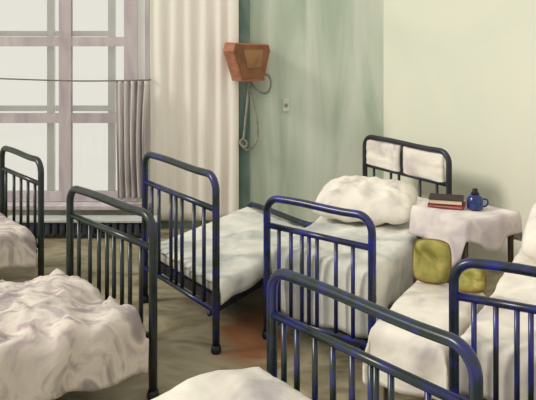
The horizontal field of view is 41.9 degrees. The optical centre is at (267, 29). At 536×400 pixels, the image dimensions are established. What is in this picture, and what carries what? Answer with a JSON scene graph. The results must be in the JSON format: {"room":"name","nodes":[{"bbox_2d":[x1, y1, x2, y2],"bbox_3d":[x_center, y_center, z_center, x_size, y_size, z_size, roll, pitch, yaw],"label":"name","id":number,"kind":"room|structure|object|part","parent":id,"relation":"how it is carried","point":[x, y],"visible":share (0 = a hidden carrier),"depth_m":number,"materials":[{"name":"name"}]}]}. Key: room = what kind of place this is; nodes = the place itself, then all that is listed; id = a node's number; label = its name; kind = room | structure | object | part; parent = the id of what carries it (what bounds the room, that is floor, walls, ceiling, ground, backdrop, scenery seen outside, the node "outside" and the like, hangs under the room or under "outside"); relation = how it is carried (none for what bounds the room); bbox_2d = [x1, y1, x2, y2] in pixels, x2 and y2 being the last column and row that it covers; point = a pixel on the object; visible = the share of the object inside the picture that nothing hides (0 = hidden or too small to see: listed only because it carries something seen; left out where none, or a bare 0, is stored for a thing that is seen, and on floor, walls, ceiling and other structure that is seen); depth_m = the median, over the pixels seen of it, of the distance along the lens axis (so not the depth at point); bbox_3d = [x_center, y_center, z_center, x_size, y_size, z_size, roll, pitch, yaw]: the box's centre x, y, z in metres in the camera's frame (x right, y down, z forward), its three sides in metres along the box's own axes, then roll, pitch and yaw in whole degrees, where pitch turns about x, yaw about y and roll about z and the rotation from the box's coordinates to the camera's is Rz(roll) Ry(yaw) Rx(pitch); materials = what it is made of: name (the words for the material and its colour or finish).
{"room":"hospital room","nodes":[
{"label":"hospital room","id":0,"kind":"room"},
{"bbox_2d":[8,0,383,221],"bbox_3d":[-1.760,0.450,7.600,6.480,3.300,0.300,0,0,0],"label":"wall","id":1,"kind":"structure","parent":0,"point":[326,57],"depth_m":7.45,"materials":[{"name":"green paint"}]},
{"bbox_2d":[0,0,149,209],"bbox_3d":[-2.210,0.515,7.505,1.920,2.730,0.430,0,0,0],"label":"window","id":2,"kind":"structure","parent":1,"relation":"in","point":[135,41],"depth_m":7.49,"materials":[{"name":"grey paint"}]},
{"bbox_3d":[-2.210,1.855,7.385,1.920,0.050,0.190,0,0,0],"label":"sill","id":3,"kind":"part","parent":2,"relation":"part of","materials":[{"name":"grey paint"}]},
{"bbox_2d":[0,78,150,81],"bbox_3d":[-2.209,0.510,7.376,1.957,0.054,0.228,0,0,0],"label":"wire","id":4,"kind":"object","parent":1,"relation":"attached to","point":[0,78],"visible":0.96,"depth_m":7.26,"materials":[{"name":"grey metal"}]},
{"bbox_2d":[115,81,147,199],"bbox_3d":[-1.415,1.142,7.267,0.341,1.226,0.091,0,0,0],"label":"curtain","id":5,"kind":"object","parent":4,"relation":"hanging from","point":[131,96],"visible":0.94,"depth_m":7.26,"materials":[{"name":"grey fabric"}]},
{"bbox_2d":[161,222,313,227],"bbox_3d":[-0.030,2.070,7.440,2.480,0.060,0.020,0,0,0],"label":"baseboard","id":6,"kind":"structure","parent":1,"relation":"attached to","point":[163,224],"depth_m":7.43,"materials":[{"name":"teal paint"}]},
{"bbox_2d":[239,0,249,209],"bbox_3d":[-0.250,0.450,7.425,0.117,3.300,0.050,0,0,0],"label":"trim","id":7,"kind":"structure","parent":1,"relation":"attached to","point":[244,5],"depth_m":7.40,"materials":[{"name":"teal paint"}]},
{"bbox_2d":[223,42,269,81],"bbox_3d":[-0.230,0.327,7.281,0.470,0.400,0.281,0,0,-32],"label":"loudspeaker","id":8,"kind":"object","parent":1,"relation":"attached to","point":[246,62],"visible":1,"depth_m":7.16,"materials":[{"name":"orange wood"}]},
{"bbox_3d":[-0.164,0.320,7.173,0.423,0.351,0.014,0,0,-32],"label":"panel","id":9,"kind":"part","parent":8,"relation":"part of","materials":[{"name":"brown wood"}]},
{"bbox_2d":[244,50,262,67],"bbox_3d":[-0.153,0.295,7.175,0.240,0.198,0.019,0,0,-32],"label":"grille","id":10,"kind":"object","parent":8,"relation":"attached to","point":[252,58],"depth_m":7.17,"materials":[{"name":"beige fabric"}]},
{"bbox_2d":[239,73,271,150],"bbox_3d":[-0.131,0.863,7.351,0.348,0.824,0.044,0,0,0],"label":"cord","id":11,"kind":"object","parent":8,"relation":"hanging from","point":[250,84],"visible":0.94,"depth_m":7.35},
{"bbox_2d":[283,99,288,111],"bbox_3d":[0.192,0.798,7.431,0.070,0.140,0.039,0,0,0],"label":"wall socket","id":12,"kind":"object","parent":1,"relation":"attached to","point":[285,101],"visible":1,"depth_m":7.42,"materials":[{"name":"white plastic"}]},
{"bbox_3d":[-0.814,-0.830,7.402,1.061,0.030,0.096,0,0,0],"label":"curtain rod","id":13,"kind":"object","parent":1,"relation":"attached to","visible":0},
{"bbox_2d":[150,0,238,220],"bbox_3d":[-0.773,0.602,7.366,0.932,2.804,0.034,0,0,0],"label":"curtain","id":14,"kind":"object","parent":13,"relation":"hanging from","point":[194,97],"visible":0.79,"depth_m":7.36,"materials":[{"name":"beige fabric"}]},
{"bbox_2d":[0,228,504,399],"bbox_3d":[0.500,2.140,3.700,13.000,0.080,9.400,0,0,0],"label":"floor","id":15,"kind":"structure","parent":0,"point":[184,327],"depth_m":4.75,"materials":[{"name":"beige concrete"}]},
{"bbox_2d":[0,146,43,276],"bbox_3d":[-2.863,1.566,5.448,1.969,1.068,0.964,0,0,-37],"label":"bed","id":16,"kind":"object","parent":15,"relation":"on","point":[4,171],"visible":0.68,"depth_m":5.86,"materials":[{"name":"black metal"}]},
{"bbox_2d":[0,213,36,268],"bbox_3d":[-2.878,1.725,5.437,1.857,0.376,0.933,0,0,-37],"label":"sheet","id":17,"kind":"object","parent":16,"relation":"on","point":[18,246],"visible":1,"depth_m":5.57,"materials":[{"name":"fabric"}]},
{"bbox_3d":[-2.123,1.250,6.003,0.040,0.038,0.888,0,0,-40],"label":"cross rail","id":18,"kind":"part","parent":16,"relation":"part of","materials":[{"name":"black metal"}]},
{"bbox_2d":[8,215,156,235],"bbox_3d":[-1.875,2.002,7.100,1.570,0.195,0.200,0,0,0],"label":"radiator","id":19,"kind":"object","parent":15,"relation":"on","point":[54,225],"visible":0.44,"depth_m":7.03,"materials":[{"name":"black metal"}]},
{"bbox_2d":[66,185,158,399],"bbox_3d":[-1.756,1.566,3.788,2.070,1.068,1.076,0,0,-37],"label":"bed","id":20,"kind":"object","parent":15,"relation":"on","point":[153,392],"visible":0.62,"depth_m":4.22,"materials":[{"name":"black metal"}]},
{"bbox_2d":[0,269,148,399],"bbox_3d":[-1.787,1.730,3.765,2.003,0.429,1.092,0,0,-37],"label":"sheet","id":21,"kind":"object","parent":20,"relation":"on","point":[59,335],"visible":1,"depth_m":3.78,"materials":[{"name":"fabric"}]},
{"bbox_3d":[-0.996,1.245,4.358,0.040,0.038,1.004,0,0,-43],"label":"cross rail","id":22,"kind":"part","parent":20,"relation":"part of","materials":[{"name":"black metal"}]},
{"bbox_2d":[142,152,311,354],"bbox_3d":[-0.268,1.511,5.583,1.040,1.178,1.890,0,0,32],"label":"bed","id":23,"kind":"object","parent":15,"relation":"on","point":[208,291],"visible":0.56,"depth_m":4.92,"materials":[{"name":"blue metal"}]},
{"bbox_3d":[-0.644,1.170,4.981,0.040,0.038,1.049,0,0,-36],"label":"cross rail","id":24,"kind":"part","parent":23,"relation":"part of","materials":[{"name":"blue metal"}]},
{"bbox_3d":[-0.644,1.830,4.981,0.642,0.036,0.874,0,0,0],"label":"rail","id":25,"kind":"part","parent":23,"relation":"part of","materials":[{"name":"blue metal"}]},
{"bbox_3d":[-0.644,1.496,4.981,0.050,1.148,1.098,0,0,-36],"label":"footboard","id":26,"kind":"part","parent":23,"relation":"part of","materials":[{"name":"blue metal"}]},
{"bbox_3d":[-0.255,1.755,5.604,0.868,0.090,1.602,0,0,32],"label":"mattress","id":27,"kind":"part","parent":23,"relation":"part of","materials":[{"name":"white fabric"}]},
{"bbox_2d":[148,207,303,304],"bbox_3d":[-0.255,1.719,5.597,1.008,0.155,1.795,0,0,32],"label":"sheet","id":28,"kind":"object","parent":23,"relation":"on","point":[241,231],"visible":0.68,"depth_m":5.30,"materials":[{"name":"grey fabric"}]},
{"bbox_3d":[-0.015,1.880,5.230,0.032,0.032,1.420,0,0,32],"label":"rail","id":29,"kind":"part","parent":23,"relation":"part of","materials":[{"name":"black metal"}]},
{"bbox_3d":[0.108,1.836,6.185,0.050,0.468,1.098,0,0,-36],"label":"headboard","id":30,"kind":"part","parent":23,"relation":"part of","materials":[{"name":"blue metal"}]},
{"bbox_2d":[262,135,451,349],"bbox_3d":[0.856,1.561,5.575,0.993,1.078,2.638,0,0,24],"label":"bed","id":31,"kind":"object","parent":15,"relation":"on","point":[420,162],"visible":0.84,"depth_m":4.71,"materials":[{"name":"blue metal"}]},
{"bbox_3d":[0.314,1.330,4.523,0.820,0.038,0.040,0,0,39],"label":"cross rail","id":32,"kind":"part","parent":31,"relation":"part of","materials":[{"name":"blue metal"}]},
{"bbox_3d":[0.314,1.591,4.523,0.869,0.959,0.050,0,0,39],"label":"footboard","id":33,"kind":"part","parent":31,"relation":"part of","materials":[{"name":"blue metal"}]},
{"bbox_3d":[0.314,1.930,4.523,0.820,0.036,0.037,0,0,39],"label":"rail","id":34,"kind":"part","parent":31,"relation":"part of","materials":[{"name":"blue metal"}]},
{"bbox_2d":[272,196,428,337],"bbox_3d":[0.879,1.740,5.607,0.953,0.556,2.560,0,0,23],"label":"sheet","id":35,"kind":"object","parent":31,"relation":"on","point":[394,243],"visible":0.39,"depth_m":4.67,"materials":[{"name":"grey fabric"}]},
{"bbox_2d":[313,175,417,225],"bbox_3d":[0.790,1.355,5.620,0.786,0.295,0.646,0,0,17],"label":"pillow","id":36,"kind":"object","parent":35,"relation":"on","point":[391,201],"visible":0.88,"depth_m":5.42,"materials":[{"name":"white fabric"}]},
{"bbox_3d":[1.093,1.202,6.697,0.038,0.265,0.484,0,0,-32],"label":"white panel","id":37,"kind":"part","parent":31,"relation":"part of","materials":[{"name":"fabric"}]},
{"bbox_3d":[1.256,1.330,6.467,0.040,0.038,1.105,0,0,-32],"label":"cross rail","id":38,"kind":"part","parent":31,"relation":"part of","materials":[{"name":"metal"}]},
{"bbox_3d":[1.256,1.546,6.467,0.050,1.048,1.155,0,0,-32],"label":"headboard","id":39,"kind":"part","parent":31,"relation":"part of","materials":[{"name":"metal"}]},
{"bbox_3d":[1.377,1.204,6.249,0.039,0.263,0.505,0,0,-33],"label":"white panel","id":40,"kind":"part","parent":31,"relation":"part of","materials":[{"name":"fabric"}]},
{"bbox_2d":[267,268,482,399],"bbox_3d":[-0.352,1.586,2.315,1.926,1.028,1.140,0,0,-35],"label":"bed","id":41,"kind":"object","parent":15,"relation":"on","point":[475,373],"visible":0.97,"depth_m":2.83,"materials":[{"name":"blue metal"}]},
{"bbox_2d":[151,367,311,399],"bbox_3d":[-0.380,1.645,2.295,1.818,0.380,1.114,0,0,-35],"label":"sheet","id":42,"kind":"object","parent":41,"relation":"on","point":[252,383],"visible":1,"depth_m":2.90,"materials":[{"name":"white fabric"}]},
{"bbox_3d":[0.367,1.305,2.814,0.040,0.038,1.073,0,0,-41],"label":"cross rail","id":43,"kind":"part","parent":41,"relation":"part of","materials":[{"name":"metal"}]},
{"bbox_2d":[383,387,434,399],"bbox_3d":[0.962,1.883,4.138,0.354,0.435,0.933,0,0,29],"label":"bench","id":44,"kind":"object","parent":15,"relation":"on","point":[384,388],"visible":0.02,"depth_m":3.90,"materials":[{"name":"brown wood"}]},
{"bbox_3d":[0.668,1.900,3.915,0.040,0.400,0.040,0,0,0],"label":"leg","id":45,"kind":"part","parent":44,"relation":"part of","materials":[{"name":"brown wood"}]},
{"bbox_2d":[363,280,484,399],"bbox_3d":[0.963,1.795,4.133,0.507,0.356,1.111,0,0,29],"label":"sheet","id":46,"kind":"object","parent":44,"relation":"on","point":[427,303],"visible":0.61,"depth_m":3.82,"materials":[{"name":"white fabric"}]},
{"bbox_2d":[412,238,451,283],"bbox_3d":[1.058,1.495,4.524,0.250,0.268,0.140,0,0,17],"label":"cushion","id":47,"kind":"object","parent":46,"relation":"on","point":[431,258],"visible":0.98,"depth_m":4.49,"materials":[{"name":"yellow fabric"}]},
{"bbox_2d":[459,268,486,292],"bbox_3d":[1.249,1.554,4.357,0.212,0.137,0.120,0,0,18],"label":"cushion","id":48,"kind":"object","parent":46,"relation":"on","point":[472,280],"visible":0.64,"depth_m":4.32,"materials":[{"name":"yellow fabric"}]},
{"bbox_2d":[417,234,513,282],"bbox_3d":[1.381,1.694,4.969,0.466,0.812,0.573,0,0,-40],"label":"bedside table","id":49,"kind":"object","parent":15,"relation":"on","point":[511,237],"visible":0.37,"depth_m":4.89,"materials":[{"name":"brown wood"}]},
{"bbox_3d":[1.327,1.715,4.712,0.043,0.770,0.043,0,0,-22],"label":"leg","id":50,"kind":"part","parent":49,"relation":"part of","materials":[{"name":"brown wood"}]},
{"bbox_2d":[409,200,522,266],"bbox_3d":[1.378,1.442,4.977,0.533,0.344,0.653,0,0,-39],"label":"tablecloth","id":51,"kind":"object","parent":49,"relation":"on","point":[489,227],"visible":0.77,"depth_m":4.81,"materials":[{"name":"white fabric"}]},
{"bbox_2d":[427,201,465,209],"bbox_3d":[1.294,1.257,5.062,0.250,0.018,0.200,0,0,22],"label":"book","id":52,"kind":"object","parent":51,"relation":"on","point":[464,202],"visible":0.48,"depth_m":4.98,"materials":[{"name":"red paper"}]},
{"bbox_2d":[428,193,463,205],"bbox_3d":[1.292,1.229,5.074,0.240,0.038,0.190,0,0,17],"label":"book","id":53,"kind":"object","parent":52,"relation":"on","point":[434,198],"visible":1,"depth_m":5.01,"materials":[{"name":"brown paper"}]},
{"bbox_2d":[466,188,488,210],"bbox_3d":[1.474,1.192,4.955,0.138,0.147,0.115,0,0,-24],"label":"pot","id":54,"kind":"object","parent":51,"relation":"on","point":[474,201],"visible":1,"depth_m":4.91,"materials":[{"name":"blue ceramic"}]},
{"bbox_3d":[1.702,1.715,4.910,0.043,0.770,0.043,0,0,23],"label":"leg","id":55,"kind":"part","parent":49,"relation":"part of","materials":[{"name":"brown wood"}]},
{"bbox_2d":[449,258,535,399],"bbox_3d":[1.738,1.586,4.032,0.856,1.028,2.106,0,0,30],"label":"bed","id":56,"kind":"object","parent":15,"relation":"on","point":[455,296],"visible":0.59,"depth_m":3.25,"materials":[{"name":"blue metal"}]},
{"bbox_3d":[1.238,1.270,3.166,0.785,0.038,0.040,0,0,28],"label":"cross rail","id":57,"kind":"part","parent":56,"relation":"part of","materials":[{"name":"blue metal"}]},
{"bbox_2d":[459,248,535,399],"bbox_3d":[1.750,1.634,4.054,0.834,0.390,1.996,0,0,30],"label":"sheet","id":58,"kind":"object","parent":56,"relation":"on","point":[511,287],"visible":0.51,"depth_m":3.40,"materials":[{"name":"white fabric"}]},
{"bbox_2d":[521,203,535,261],"bbox_3d":[2.050,1.278,4.400,0.823,0.384,0.631,0,0,29],"label":"pillow","id":59,"kind":"object","parent":58,"relation":"on","point":[528,245],"visible":1,"depth_m":4.34,"materials":[{"name":"white fabric"}]},
{"bbox_2d":[384,0,535,261],"bbox_3d":[3.563,0.450,3.897,0.200,3.300,8.500,0,0,-32],"label":"wall","id":60,"kind":"structure","parent":0,"point":[460,75],"depth_m":6.43,"materials":[{"name":"beige paint"}]}
]}

